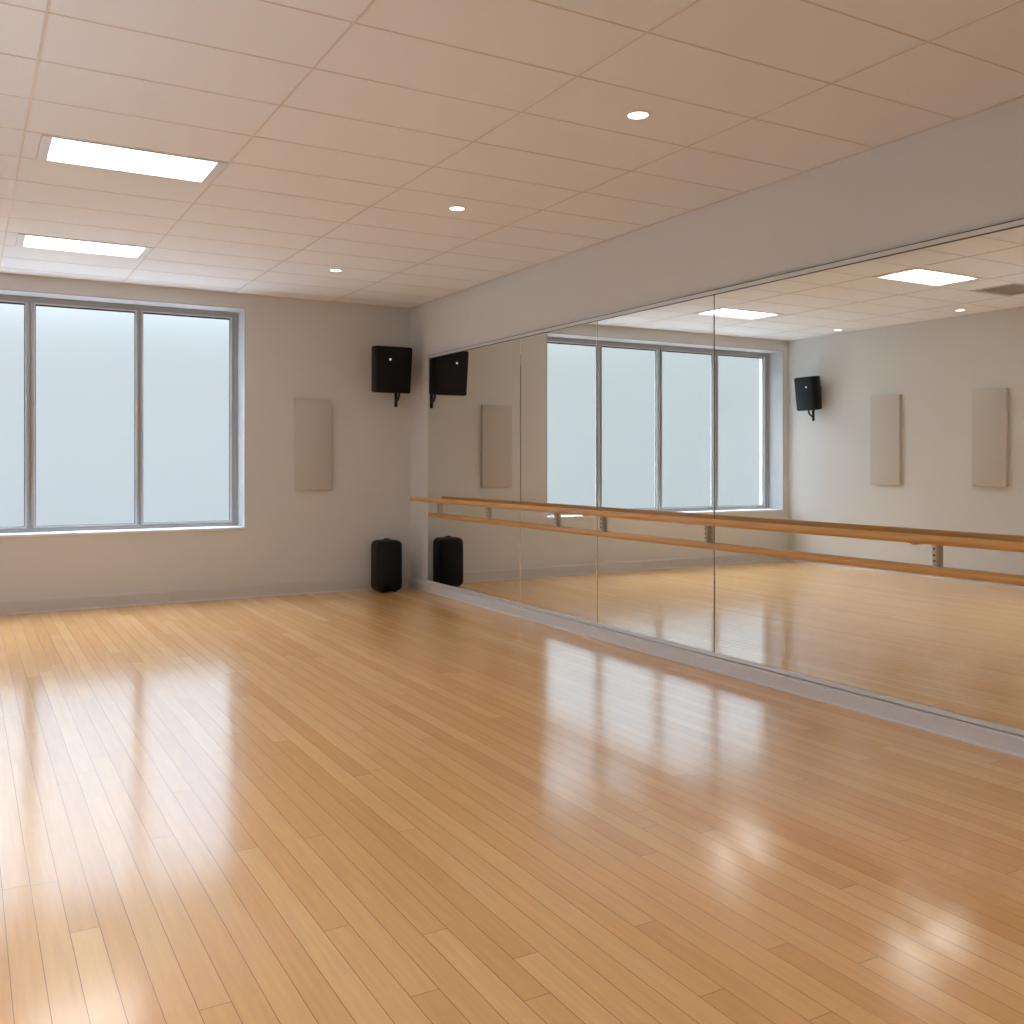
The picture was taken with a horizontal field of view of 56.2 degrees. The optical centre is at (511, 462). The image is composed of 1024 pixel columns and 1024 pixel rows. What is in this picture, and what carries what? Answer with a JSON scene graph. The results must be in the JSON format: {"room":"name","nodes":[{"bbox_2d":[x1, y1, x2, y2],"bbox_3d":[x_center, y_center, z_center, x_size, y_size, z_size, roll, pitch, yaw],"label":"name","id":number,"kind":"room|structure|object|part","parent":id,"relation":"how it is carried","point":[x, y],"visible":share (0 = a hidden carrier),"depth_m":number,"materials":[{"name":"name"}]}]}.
{"room":"exercise studio","nodes":[
{"label":"exercise studio","id":0,"kind":"room"},
{"bbox_2d":[0,273,409,600],"bbox_3d":[-3.662,-0.316,9.143,5.655,3.300,0.450,0,0,-30],"label":"wall","id":1,"kind":"structure","parent":0,"point":[296,348],"depth_m":9.67,"materials":[{"name":"paint"}]},
{"bbox_2d":[0,288,245,537],"bbox_3d":[-4.372,-0.435,8.689,3.814,2.187,0.394,0,0,-30],"label":"window","id":2,"kind":"structure","parent":1,"relation":"in","point":[118,415],"depth_m":9.17,"materials":[{"name":"glass"}]},
{"bbox_3d":[-4.835,-0.434,8.569,0.883,2.061,0.006,0,0,-30],"label":"pane","id":3,"kind":"part","parent":2,"relation":"part of","materials":[{"name":"clear glass"}]},
{"bbox_3d":[-4.012,-0.434,9.040,0.882,2.061,0.006,0,0,-30],"label":"pane","id":4,"kind":"part","parent":2,"relation":"part of","materials":[{"name":"clear glass"}]},
{"bbox_3d":[-4.372,0.647,8.689,3.814,0.024,0.394,0,0,-30],"label":"sill","id":5,"kind":"part","parent":2,"relation":"part of","materials":[{"name":"white paint"}]},
{"bbox_3d":[-3.216,-0.434,9.495,0.852,2.061,0.006,0,0,-30],"label":"pane","id":6,"kind":"part","parent":2,"relation":"part of","materials":[{"name":"clear glass"}]},
{"bbox_2d":[0,575,410,614],"bbox_3d":[-3.545,1.273,8.938,5.655,0.122,0.022,0,0,-30],"label":"baseboard","id":7,"kind":"structure","parent":1,"relation":"attached to","point":[9,607],"depth_m":9.15,"materials":[{"name":"paint"}]},
{"bbox_2d":[294,399,330,489],"bbox_3d":[-2.030,-0.184,9.793,0.378,0.925,0.042,0,0,-30],"label":"acoustic panel","id":8,"kind":"object","parent":1,"relation":"attached to","point":[312,417],"visible":1,"depth_m":9.77,"materials":[{"name":"fabric"}]},
{"bbox_2d":[371,345,411,406],"bbox_3d":[-1.295,-0.900,10.001,0.404,0.626,0.412,0,0,-30],"label":"wall speaker","id":9,"kind":"object","parent":1,"relation":"attached to","point":[391,366],"visible":1,"depth_m":9.83,"materials":[{"name":"black plastic"}]},
{"bbox_2d":[377,347,411,391],"bbox_3d":[-1.207,-0.954,9.847,0.376,0.446,0.057,0,0,-30],"label":"grille","id":10,"kind":"object","parent":9,"relation":"attached to","point":[394,364],"depth_m":9.83,"materials":[{"name":"black"}]},
{"bbox_3d":[-1.205,-0.662,10.086,0.034,0.150,0.113,0,0,-30],"label":"support post","id":11,"kind":"part","parent":9,"relation":"part of","materials":[{"name":"black metal"}]},
{"bbox_2d":[0,587,1023,1023],"bbox_3d":[-0.291,1.434,3.249,6.555,0.200,14.030,0,0,-30],"label":"floor","id":12,"kind":"structure","parent":0,"point":[408,805],"depth_m":3.42,"materials":[{"name":"brown wood"}]},
{"bbox_2d":[371,538,401,592],"bbox_3d":[-1.299,1.058,9.951,0.287,0.550,0.283,0,0,-30],"label":"floor speaker","id":13,"kind":"object","parent":12,"relation":"on","point":[386,554],"visible":1,"depth_m":9.84,"materials":[{"name":"black plastic"}]},
{"bbox_2d":[382,547,400,587],"bbox_3d":[-1.233,1.073,9.836,0.208,0.412,0.016,0,0,-30],"label":"grille","id":14,"kind":"object","parent":13,"relation":"attached to","point":[391,556],"depth_m":9.83,"materials":[{"name":"black fabric"}]},
{"bbox_2d":[0,0,1023,307],"bbox_3d":[-0.291,-1.676,3.249,5.655,0.020,13.130,0,0,-30],"label":"ceiling","id":15,"kind":"structure","parent":0,"point":[795,36],"depth_m":4.57,"materials":[{"name":"tile"}]},
{"bbox_2d":[15,233,152,258],"bbox_3d":[-3.296,-1.693,7.397,0.926,0.066,0.448,0,0,-30],"label":"ceiling light","id":16,"kind":"object","parent":15,"relation":"attached to","point":[23,240],"visible":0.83,"depth_m":7.44,"materials":[{"name":"white plastic"}]},
{"bbox_2d":[24,236,142,254],"bbox_3d":[-3.296,-1.680,7.397,0.821,0.009,0.417,0,0,-30],"label":"diffuser","id":17,"kind":"object","parent":16,"relation":"attached to","point":[39,242],"depth_m":7.43,"materials":[{"name":"white plastic"}]},
{"bbox_2d":[36,134,226,183],"bbox_3d":[-2.093,-1.693,5.292,0.926,0.066,0.448,0,0,-30],"label":"ceiling light","id":18,"kind":"object","parent":15,"relation":"attached to","point":[57,149],"visible":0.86,"depth_m":5.31,"materials":[{"name":"white plastic"}]},
{"bbox_2d":[48,138,213,177],"bbox_3d":[-2.093,-1.680,5.292,0.821,0.009,0.417,0,0,-30],"label":"diffuser","id":19,"kind":"object","parent":18,"relation":"attached to","point":[60,150],"depth_m":5.31,"materials":[{"name":"white plastic"}]},
{"bbox_2d":[329,269,342,271],"bbox_3d":[-1.525,-1.663,8.297,0.124,0.007,0.124,0,0,-30],"label":"recessed light","id":20,"kind":"object","parent":15,"relation":"in","point":[331,270],"visible":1,"depth_m":8.29,"materials":[{"name":"white"}]},
{"bbox_2d":[448,205,465,210],"bbox_3d":[-0.360,-1.663,6.276,0.124,0.007,0.124,0,0,-30],"label":"recessed light","id":21,"kind":"object","parent":15,"relation":"in","point":[456,207],"visible":1,"depth_m":6.26,"materials":[{"name":"white"}]},
{"bbox_2d":[0,0,1023,308],"bbox_3d":[-0.235,-1.665,3.149,5.655,0.003,13.359,0,0,-30],"label":"grid","id":22,"kind":"object","parent":15,"relation":"attached to","point":[365,9],"visible":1,"depth_m":4.90,"materials":[{"name":"beige metal"}]},
{"bbox_2d":[625,110,650,119],"bbox_3d":[0.603,-1.663,4.592,0.124,0.007,0.124,0,0,-30],"label":"recessed light","id":23,"kind":"object","parent":15,"relation":"in","point":[635,114],"visible":1,"depth_m":4.58,"materials":[{"name":"white plastic"}]},
{"bbox_2d":[410,97,1023,581],"bbox_3d":[2.358,-0.316,4.764,0.450,3.300,14.030,0,0,-30],"label":"wall","id":24,"kind":"structure","parent":0,"point":[965,174],"depth_m":5.85,"materials":[{"name":"paint"}]},
{"bbox_2d":[427,359,427,579],"bbox_3d":[-0.865,0.065,9.922,0.026,2.301,0.012,0,0,-30],"label":"frame","id":25,"kind":"object","parent":24,"relation":"attached to","point":[427,359],"visible":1,"depth_m":9.91,"materials":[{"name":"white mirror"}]},
{"bbox_2d":[428,338,520,603],"bbox_3d":[-0.390,0.065,9.095,0.018,2.301,1.889,0,0,-30],"label":"mirror panel","id":26,"kind":"object","parent":24,"relation":"attached to","point":[474,395],"visible":1,"depth_m":8.98,"materials":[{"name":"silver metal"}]},
{"bbox_2d":[521,321,597,622],"bbox_3d":[0.366,0.065,7.773,0.018,2.301,1.143,0,0,-30],"label":"mirror panel","id":27,"kind":"object","parent":24,"relation":"attached to","point":[559,368],"visible":1,"depth_m":7.71,"materials":[{"name":"silver metal"}]},
{"bbox_2d":[598,295,714,652],"bbox_3d":[0.975,0.065,6.707,0.018,2.301,1.298,0,0,-30],"label":"mirror panel","id":28,"kind":"object","parent":24,"relation":"attached to","point":[656,366],"visible":1,"depth_m":6.63,"materials":[{"name":"silver metal"}]},
{"bbox_2d":[408,578,1023,757],"bbox_3d":[2.147,1.288,4.643,0.036,0.091,13.130,0,0,-30],"label":"baseboard","id":29,"kind":"structure","parent":24,"relation":"attached to","point":[1009,743],"depth_m":5.65,"materials":[{"name":"paint"}]},
{"bbox_2d":[410,496,1023,585],"bbox_3d":[1.780,0.450,5.078,0.201,0.211,11.050,0,0,-30],"label":"ballet barre","id":30,"kind":"object","parent":24,"relation":"attached to","point":[914,539],"visible":1,"depth_m":5.51,"materials":[{"name":"brown wood"}]},
{"bbox_3d":[1.712,0.367,5.039,0.044,0.044,11.050,0,0,-30],"label":"rail","id":31,"kind":"part","parent":30,"relation":"part of","materials":[{"name":"brown wood"}]},
{"bbox_2d":[427,218,1023,358],"bbox_3d":[1.924,-1.089,5.040,0.030,0.032,11.241,0,0,-30],"label":"frame","id":32,"kind":"object","parent":24,"relation":"attached to","point":[1020,222],"visible":1,"depth_m":5.62,"materials":[{"name":"silver metal"}]},
{"bbox_2d":[427,580,1023,735],"bbox_3d":[1.925,1.224,5.041,0.028,0.023,11.241,0,0,-30],"label":"frame","id":33,"kind":"object","parent":24,"relation":"attached to","point":[886,698],"visible":1,"depth_m":5.61,"materials":[{"name":"silver metal"}]},
{"bbox_2d":[715,226,1023,730],"bbox_3d":[1.877,0.065,5.131,0.018,2.301,2.319,0,0,-30],"label":"mirror panel","id":34,"kind":"object","parent":24,"relation":"attached to","point":[883,394],"visible":1,"depth_m":5.01,"materials":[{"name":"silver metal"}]}
]}

